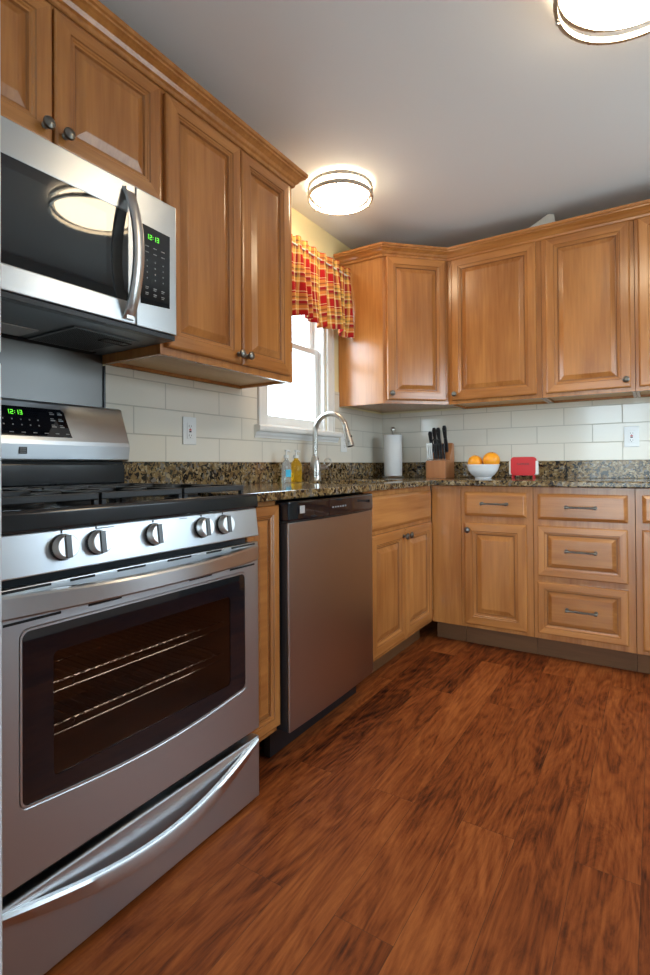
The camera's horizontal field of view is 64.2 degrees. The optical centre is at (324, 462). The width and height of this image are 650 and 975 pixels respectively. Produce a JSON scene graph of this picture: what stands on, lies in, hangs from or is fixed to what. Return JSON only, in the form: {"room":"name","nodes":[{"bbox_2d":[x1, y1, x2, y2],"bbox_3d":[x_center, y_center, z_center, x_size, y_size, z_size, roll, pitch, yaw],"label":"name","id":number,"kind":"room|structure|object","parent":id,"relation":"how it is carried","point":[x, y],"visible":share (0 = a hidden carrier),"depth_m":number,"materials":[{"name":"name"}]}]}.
{"room":"kitchen","nodes":[
{"label":"kitchen","id":0,"kind":"room"},
{"bbox_2d":[103,207,381,462],"bbox_3d":[-1.062,-0.204,1.598,0.120,2.440,5.320,-1,-1,33],"label":"wall","id":1,"kind":"structure","parent":0,"point":[324,242],"depth_m":3.15,"materials":[{"name":"beige paint"}]},
{"bbox_2d":[0,337,105,407],"bbox_3d":[-1.007,-0.157,1.562,0.009,0.485,0.770,-1,-1,33],"label":"wall panel","id":2,"kind":"object","parent":1,"relation":"attached to","point":[29,371],"visible":0.26,"depth_m":1.72,"materials":[{"name":"grey metal"}]},
{"bbox_2d":[0,0,160,199],"bbox_3d":[-0.866,-1.048,1.468,0.366,0.448,0.759,-1,-1,33],"label":"upper cabinet","id":3,"kind":"object","parent":1,"relation":"attached to","point":[60,83],"visible":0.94,"depth_m":1.47,"materials":[{"name":"brown wood"}]},
{"bbox_2d":[0,115,175,354],"bbox_3d":[-0.824,-0.602,1.440,0.451,0.441,0.756,-1,-1,33],"label":"microwave","id":4,"kind":"object","parent":3,"relation":"attached to","point":[88,255],"visible":1,"depth_m":1.42,"materials":[{"name":"grey metal"}]},
{"bbox_2d":[47,0,308,188],"bbox_3d":[-0.665,-1.277,1.783,0.368,0.067,1.618,-1,-1,33],"label":"crown molding","id":5,"kind":"structure","parent":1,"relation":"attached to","point":[93,16],"depth_m":1.73,"materials":[{"name":"brown wood"}]},
{"bbox_2d":[102,85,292,388],"bbox_3d":[-0.459,-0.813,2.101,0.366,0.914,0.743,-1,-1,33],"label":"upper cabinet","id":6,"kind":"object","parent":1,"relation":"attached to","point":[234,225],"visible":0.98,"depth_m":1.97,"materials":[{"name":"brown wood"}]},
{"bbox_2d":[104,365,382,462],"bbox_3d":[-0.192,-0.221,2.844,0.007,0.444,2.265,-1,-1,33],"label":"tile backsplash","id":7,"kind":"structure","parent":1,"relation":"attached to","point":[153,407],"depth_m":2.31,"materials":[{"name":"white tile"}]},
{"bbox_2d":[182,416,195,444],"bbox_3d":[-0.579,-0.134,2.219,0.010,0.118,0.074,-1,-1,33],"label":"wall outlet","id":8,"kind":"object","parent":7,"relation":"attached to","point":[188,423],"visible":1,"depth_m":2.21,"materials":[{"name":"white plastic"}]},
{"bbox_2d":[187,423,192,438],"bbox_3d":[-0.577,-0.134,2.217,0.002,0.068,0.034,-1,-1,33],"label":"receptacle","id":9,"kind":"object","parent":8,"relation":"attached to","point":[189,425],"depth_m":2.21,"materials":[{"name":"white plastic"}]},
{"bbox_2d":[341,433,346,451],"bbox_3d":[0.122,-0.123,3.319,0.009,0.118,0.074,-1,-1,33],"label":"wall outlet","id":10,"kind":"object","parent":7,"relation":"attached to","point":[343,444],"visible":0.77,"depth_m":3.31,"materials":[{"name":"white plastic"}]},
{"bbox_2d":[254,319,341,442],"bbox_3d":[-0.179,-0.663,2.949,0.164,1.083,0.798,-1,-1,33],"label":"window","id":11,"kind":"structure","parent":1,"relation":"in","point":[267,426],"depth_m":3.15,"materials":[{"name":"white wood"}]},
{"bbox_2d":[292,234,353,337],"bbox_3d":[-0.102,-0.984,2.877,0.138,0.453,0.886,-1,-1,33],"label":"valance curtain","id":12,"kind":"object","parent":1,"relation":"attached to","point":[321,287],"visible":0.71,"depth_m":2.94,"materials":[{"name":"fabric"}]},
{"bbox_2d":[338,256,457,412],"bbox_3d":[0.504,-0.810,3.381,0.614,0.914,0.627,-1,-1,33],"label":"upper cabinet","id":13,"kind":"object","parent":1,"relation":"attached to","point":[396,358],"visible":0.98,"depth_m":3.17,"materials":[{"name":"brown wood"}]},
{"bbox_2d":[333,199,649,265],"bbox_3d":[1.119,-1.281,2.896,2.240,0.067,0.305,-1,-1,23],"label":"crown molding","id":14,"kind":"structure","parent":13,"relation":"attached to","point":[632,211],"depth_m":3.01,"materials":[{"name":"brown wood"}]},
{"bbox_2d":[44,619,649,974],"bbox_3d":[0.189,1.051,0.867,2.990,0.100,5.440,-1,-1,33],"label":"floor","id":15,"kind":"structure","parent":0,"point":[471,808],"depth_m":1.35,"materials":[{"name":"brown wood"}]},
{"bbox_2d":[0,131,1,974],"bbox_3d":[-1.044,0.147,0.580,0.937,1.719,0.905,-1,-1,33],"label":"refrigerator","id":16,"kind":"object","parent":15,"relation":"on","point":[0,131],"visible":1,"depth_m":0.74,"materials":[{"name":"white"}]},
{"bbox_2d":[1,397,258,974],"bbox_3d":[-0.660,0.406,1.407,0.726,1.210,0.755,-1,-1,33],"label":"gas range","id":17,"kind":"object","parent":15,"relation":"on","point":[130,663],"visible":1,"depth_m":1.23,"materials":[{"name":"grey metal"}]},
{"bbox_2d":[1,493,257,535],"bbox_3d":[-0.683,0.118,1.423,0.661,0.044,0.755,-1,-1,33],"label":"cooktop","id":18,"kind":"object","parent":17,"relation":"in","point":[58,517],"depth_m":1.17,"materials":[{"name":"black metal"}]},
{"bbox_2d":[2,541,258,896],"bbox_3d":[-0.561,0.518,1.343,0.493,0.558,0.751,-1,-1,33],"label":"oven","id":19,"kind":"object","parent":17,"relation":"in","point":[121,679],"depth_m":1.22,"materials":[{"name":"silver metal"}]},
{"bbox_2d":[245,501,279,755],"bbox_3d":[-0.459,0.572,1.830,0.628,0.881,0.173,-1,-1,33],"label":"base cabinet","id":20,"kind":"object","parent":15,"relation":"on","point":[267,513],"visible":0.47,"depth_m":1.70,"materials":[{"name":"brown wood"}]},
{"bbox_2d":[264,493,372,757],"bbox_3d":[-0.211,0.574,2.139,0.657,0.874,0.606,-1,-1,33],"label":"dishwasher","id":21,"kind":"object","parent":15,"relation":"on","point":[325,542],"visible":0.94,"depth_m":1.89,"materials":[{"name":"grey metal"}]},
{"bbox_2d":[350,486,432,679],"bbox_3d":[0.152,0.576,2.759,0.660,0.881,0.816,-1,-1,33],"label":"base cabinet","id":22,"kind":"object","parent":15,"relation":"on","point":[401,518],"visible":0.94,"depth_m":2.56,"materials":[{"name":"brown wood"}]},
{"bbox_2d":[122,460,649,501],"bbox_3d":[0.756,0.057,2.272,2.213,0.134,2.222,-1,-1,33],"label":"countertop","id":23,"kind":"structure","parent":22,"relation":"on","point":[264,479],"depth_m":2.63,"materials":[{"name":"brown stone"}]},
{"bbox_2d":[282,450,290,481],"bbox_3d":[-0.199,0.020,2.679,0.042,0.168,0.063,-1,-1,33],"label":"soap bottle","id":24,"kind":"object","parent":23,"relation":"on","point":[286,466],"visible":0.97,"depth_m":2.66,"materials":[{"name":"white"}]},
{"bbox_2d":[291,450,301,481],"bbox_3d":[-0.152,0.020,2.742,0.058,0.168,0.072,-1,-1,33],"label":"soap bottle","id":25,"kind":"object","parent":23,"relation":"on","point":[296,466],"visible":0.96,"depth_m":2.71,"materials":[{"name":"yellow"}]},
{"bbox_2d":[309,411,353,480],"bbox_3d":[0.067,-0.087,2.880,0.282,0.382,0.186,-1,-1,33],"label":"kitchen faucet","id":26,"kind":"object","parent":23,"relation":"on","point":[315,467],"visible":1,"depth_m":2.86,"materials":[{"name":"silver metal"}]},
{"bbox_2d":[382,427,403,477],"bbox_3d":[0.470,-0.069,3.579,0.152,0.350,0.152,-1,-1,33],"label":"paper towel holder","id":27,"kind":"object","parent":23,"relation":"on","point":[392,429],"visible":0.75,"depth_m":3.53,"materials":[{"name":"silver metal"}]},
{"bbox_2d":[384,435,401,475],"bbox_3d":[0.470,-0.046,3.579,0.124,0.280,0.124,-1,-1,33],"label":"paper towel roll","id":28,"kind":"object","parent":27,"relation":"on","point":[392,443],"visible":1,"depth_m":3.52,"materials":[{"name":"white paper"}]},
{"bbox_2d":[426,443,453,477],"bbox_3d":[0.751,-0.011,3.381,0.132,0.228,0.149,-1,-1,37],"label":"knife block","id":29,"kind":"object","parent":23,"relation":"on","point":[438,468],"visible":0.74,"depth_m":3.34,"materials":[{"name":"brown wood"}]},
{"bbox_2d":[426,443,428,460],"bbox_3d":[0.668,-0.067,3.373,0.014,0.114,0.026,-1,-1,37],"label":"knife","id":30,"kind":"object","parent":29,"relation":"in","point":[426,443],"visible":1,"depth_m":3.37,"materials":[{"name":"silver metal"}]},
{"bbox_2d":[428,443,430,459],"bbox_3d":[0.679,-0.067,3.365,0.014,0.114,0.026,-1,-1,37],"label":"knife","id":31,"kind":"object","parent":29,"relation":"in","point":[428,443],"visible":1,"depth_m":3.36,"materials":[{"name":"silver metal"}]},
{"bbox_2d":[428,431,433,452],"bbox_3d":[0.695,-0.132,3.394,0.028,0.140,0.046,-1,-1,37],"label":"knife","id":32,"kind":"object","parent":29,"relation":"in","point":[430,435],"visible":0.6,"depth_m":3.38,"materials":[{"name":"black plastic"}]},
{"bbox_2d":[430,443,432,459],"bbox_3d":[0.691,-0.068,3.357,0.014,0.114,0.026,-1,-1,37],"label":"knife","id":33,"kind":"object","parent":29,"relation":"in","point":[431,444],"visible":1,"depth_m":3.35,"materials":[{"name":"silver metal"}]},
{"bbox_2d":[433,444,435,459],"bbox_3d":[0.710,-0.067,3.352,0.014,0.104,0.027,-1,-1,37],"label":"knife","id":34,"kind":"object","parent":29,"relation":"in","point":[433,444],"visible":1,"depth_m":3.35,"materials":[{"name":"black plastic"}]},
{"bbox_2d":[432,427,437,444],"bbox_3d":[0.721,-0.143,3.387,0.028,0.164,0.052,-1,-1,37],"label":"knife","id":35,"kind":"object","parent":29,"relation":"in","point":[434,428],"visible":0.52,"depth_m":3.38,"materials":[{"name":"black plastic"}]},
{"bbox_2d":[435,444,437,459],"bbox_3d":[0.720,-0.067,3.340,0.014,0.104,0.027,-1,-1,37],"label":"knife","id":36,"kind":"object","parent":29,"relation":"in","point":[436,445],"visible":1,"depth_m":3.33,"materials":[{"name":"black plastic"}]},
{"bbox_2d":[436,427,441,443],"bbox_3d":[0.740,-0.143,3.358,0.028,0.162,0.052,-1,-1,37],"label":"knife","id":37,"kind":"object","parent":29,"relation":"in","point":[438,432],"visible":0.63,"depth_m":3.35,"materials":[{"name":"black plastic"}]},
{"bbox_2d":[438,444,440,459],"bbox_3d":[0.735,-0.067,3.333,0.014,0.104,0.027,-1,-1,37],"label":"knife","id":38,"kind":"object","parent":29,"relation":"in","point":[439,454],"visible":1,"depth_m":3.33,"materials":[{"name":"black plastic"}]},
{"bbox_2d":[440,444,442,459],"bbox_3d":[0.746,-0.067,3.321,0.014,0.104,0.027,-1,-1,37],"label":"knife","id":39,"kind":"object","parent":29,"relation":"in","point":[441,452],"visible":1,"depth_m":3.32,"materials":[{"name":"black plastic"}]},
{"bbox_2d":[442,443,445,459],"bbox_3d":[0.761,-0.067,3.314,0.014,0.104,0.027,-1,-1,37],"label":"knife","id":40,"kind":"object","parent":29,"relation":"in","point":[443,445],"visible":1,"depth_m":3.31,"materials":[{"name":"black plastic"}]},
{"bbox_2d":[442,425,448,451],"bbox_3d":[0.777,-0.149,3.344,0.028,0.173,0.054,-1,-1,37],"label":"knife","id":41,"kind":"object","parent":29,"relation":"in","point":[444,429],"visible":0.94,"depth_m":3.34,"materials":[{"name":"black plastic"}]},
{"bbox_2d":[467,464,499,477],"bbox_3d":[0.973,0.057,3.193,0.198,0.086,0.198,-1,-1,33],"label":"fruit bowl","id":42,"kind":"object","parent":23,"relation":"on","point":[477,470],"visible":0.92,"depth_m":3.13,"materials":[{"name":"white ceramic"}]},
{"bbox_2d":[468,455,482,463],"bbox_3d":[0.931,0.001,3.213,0.089,0.085,0.088,0,-1,-35],"label":"orange","id":43,"kind":"object","parent":42,"relation":"in","point":[474,459],"visible":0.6,"depth_m":3.18,"materials":[{"name":"orange food"}]},
{"bbox_2d":[483,452,499,463],"bbox_3d":[1.017,-0.012,3.170,0.102,0.098,0.101,0,-1,-35],"label":"orange","id":44,"kind":"object","parent":42,"relation":"in","point":[491,457],"visible":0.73,"depth_m":3.13,"materials":[{"name":"orange food"}]},
{"bbox_2d":[511,457,536,477],"bbox_3d":[1.194,0.033,3.117,0.140,0.128,0.051,-1,-1,29],"label":"napkin holder","id":45,"kind":"object","parent":23,"relation":"on","point":[519,465],"visible":0.98,"depth_m":3.10,"materials":[{"name":"red ceramic"}]},
{"bbox_2d":[509,461,538,474],"bbox_3d":[1.194,0.034,3.117,0.164,0.083,0.043,-1,-1,30],"label":"napkin stack","id":46,"kind":"object","parent":45,"relation":"in","point":[537,462],"visible":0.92,"depth_m":3.08,"materials":[{"name":"white paper"}]},
{"bbox_2d":[432,485,466,640],"bbox_3d":[0.847,0.574,3.170,0.169,0.881,0.608,-1,-1,33],"label":"base cabinet","id":47,"kind":"object","parent":15,"relation":"on","point":[446,500],"visible":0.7,"depth_m":2.92,"materials":[{"name":"brown wood"}]},
{"bbox_2d":[461,486,537,653],"bbox_3d":[1.063,0.571,2.999,0.375,0.881,0.663,-1,-1,33],"label":"base cabinet","id":48,"kind":"object","parent":15,"relation":"on","point":[497,522],"visible":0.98,"depth_m":2.75,"materials":[{"name":"brown wood"}]},
{"bbox_2d":[533,487,637,671],"bbox_3d":[1.412,0.566,2.777,0.449,0.881,0.663,-1,-1,33],"label":"base cabinet","id":49,"kind":"object","parent":15,"relation":"on","point":[585,595],"visible":0.99,"depth_m":2.53,"materials":[{"name":"brown wood"}]},
{"bbox_2d":[635,488,649,673],"bbox_3d":[1.856,0.561,2.494,0.599,0.881,0.663,-1,-1,33],"label":"base cabinet","id":50,"kind":"object","parent":15,"relation":"on","point":[642,495],"visible":0.99,"depth_m":2.41,"materials":[{"name":"brown wood"}]},
{"bbox_2d":[99,0,649,248],"bbox_3d":[0.171,-1.488,0.887,2.990,0.100,5.440,-1,-1,33],"label":"ceiling","id":51,"kind":"structure","parent":0,"point":[467,121],"depth_m":2.05,"materials":[{"name":"white paint"}]},
{"bbox_2d":[307,167,372,215],"bbox_3d":[0.078,-1.379,2.665,0.338,0.086,0.339,-1,0,13],"label":"ceiling light","id":52,"kind":"object","parent":51,"relation":"attached to","point":[338,190],"visible":1,"depth_m":2.60,"materials":[{"name":"white"}]},
{"bbox_2d":[553,0,649,45],"bbox_3d":[0.896,-1.395,1.466,0.462,0.086,0.462,-1,0,13],"label":"ceiling light","id":53,"kind":"object","parent":51,"relation":"attached to","point":[594,16],"visible":1,"depth_m":1.60,"materials":[{"name":"white"}]},
{"bbox_2d":[382,397,649,608],"bbox_3d":[1.609,-0.211,3.120,2.990,2.440,0.120,-1,-1,33],"label":"wall","id":54,"kind":"structure","parent":0,"point":[637,397],"depth_m":3.60,"materials":[{"name":"white tile"}]},
{"bbox_2d":[447,241,549,408],"bbox_3d":[1.061,-0.815,3.182,0.546,0.914,0.366,-1,-1,33],"label":"upper cabinet","id":55,"kind":"object","parent":54,"relation":"attached to","point":[495,297],"visible":0.92,"depth_m":3.05,"materials":[{"name":"brown wood"}]},
{"bbox_2d":[529,214,554,227],"bbox_3d":[1.175,-1.350,3.051,0.354,0.150,0.008,-1,-1,33],"label":"board","id":56,"kind":"object","parent":55,"relation":"on","point":[549,218],"visible":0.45,"depth_m":2.98,"materials":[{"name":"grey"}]},
{"bbox_2d":[382,397,649,462],"bbox_3d":[1.353,-0.183,3.207,2.206,0.351,0.007,-1,-1,33],"label":"tile backsplash","id":57,"kind":"structure","parent":54,"relation":"attached to","point":[586,430],"depth_m":3.23,"materials":[{"name":"white tile"}]},
{"bbox_2d":[624,426,638,446],"bbox_3d":[1.743,-0.145,2.948,0.074,0.118,0.010,-1,-1,33],"label":"wall outlet","id":58,"kind":"object","parent":57,"relation":"attached to","point":[631,433],"visible":1,"depth_m":2.94,"materials":[{"name":"white plastic"}]},
{"bbox_2d":[628,430,634,442],"bbox_3d":[1.742,-0.145,2.946,0.034,0.068,0.002,-1,-1,33],"label":"receptacle","id":59,"kind":"object","parent":58,"relation":"attached to","point":[631,433],"depth_m":2.94,"materials":[{"name":"white plastic"}]},
{"bbox_2d":[541,220,636,402],"bbox_3d":[1.482,-0.821,2.913,0.449,0.914,0.366,-1,-1,33],"label":"upper cabinet","id":60,"kind":"object","parent":54,"relation":"attached to","point":[588,278],"visible":0.98,"depth_m":2.78,"materials":[{"name":"brown wood"}]},
{"bbox_2d":[634,216,649,397],"bbox_3d":[1.925,-0.826,2.631,0.599,0.914,0.366,-1,-1,33],"label":"upper cabinet","id":61,"kind":"object","parent":54,"relation":"attached to","point":[641,225],"visible":0.91,"depth_m":2.65,"materials":[{"name":"brown wood"}]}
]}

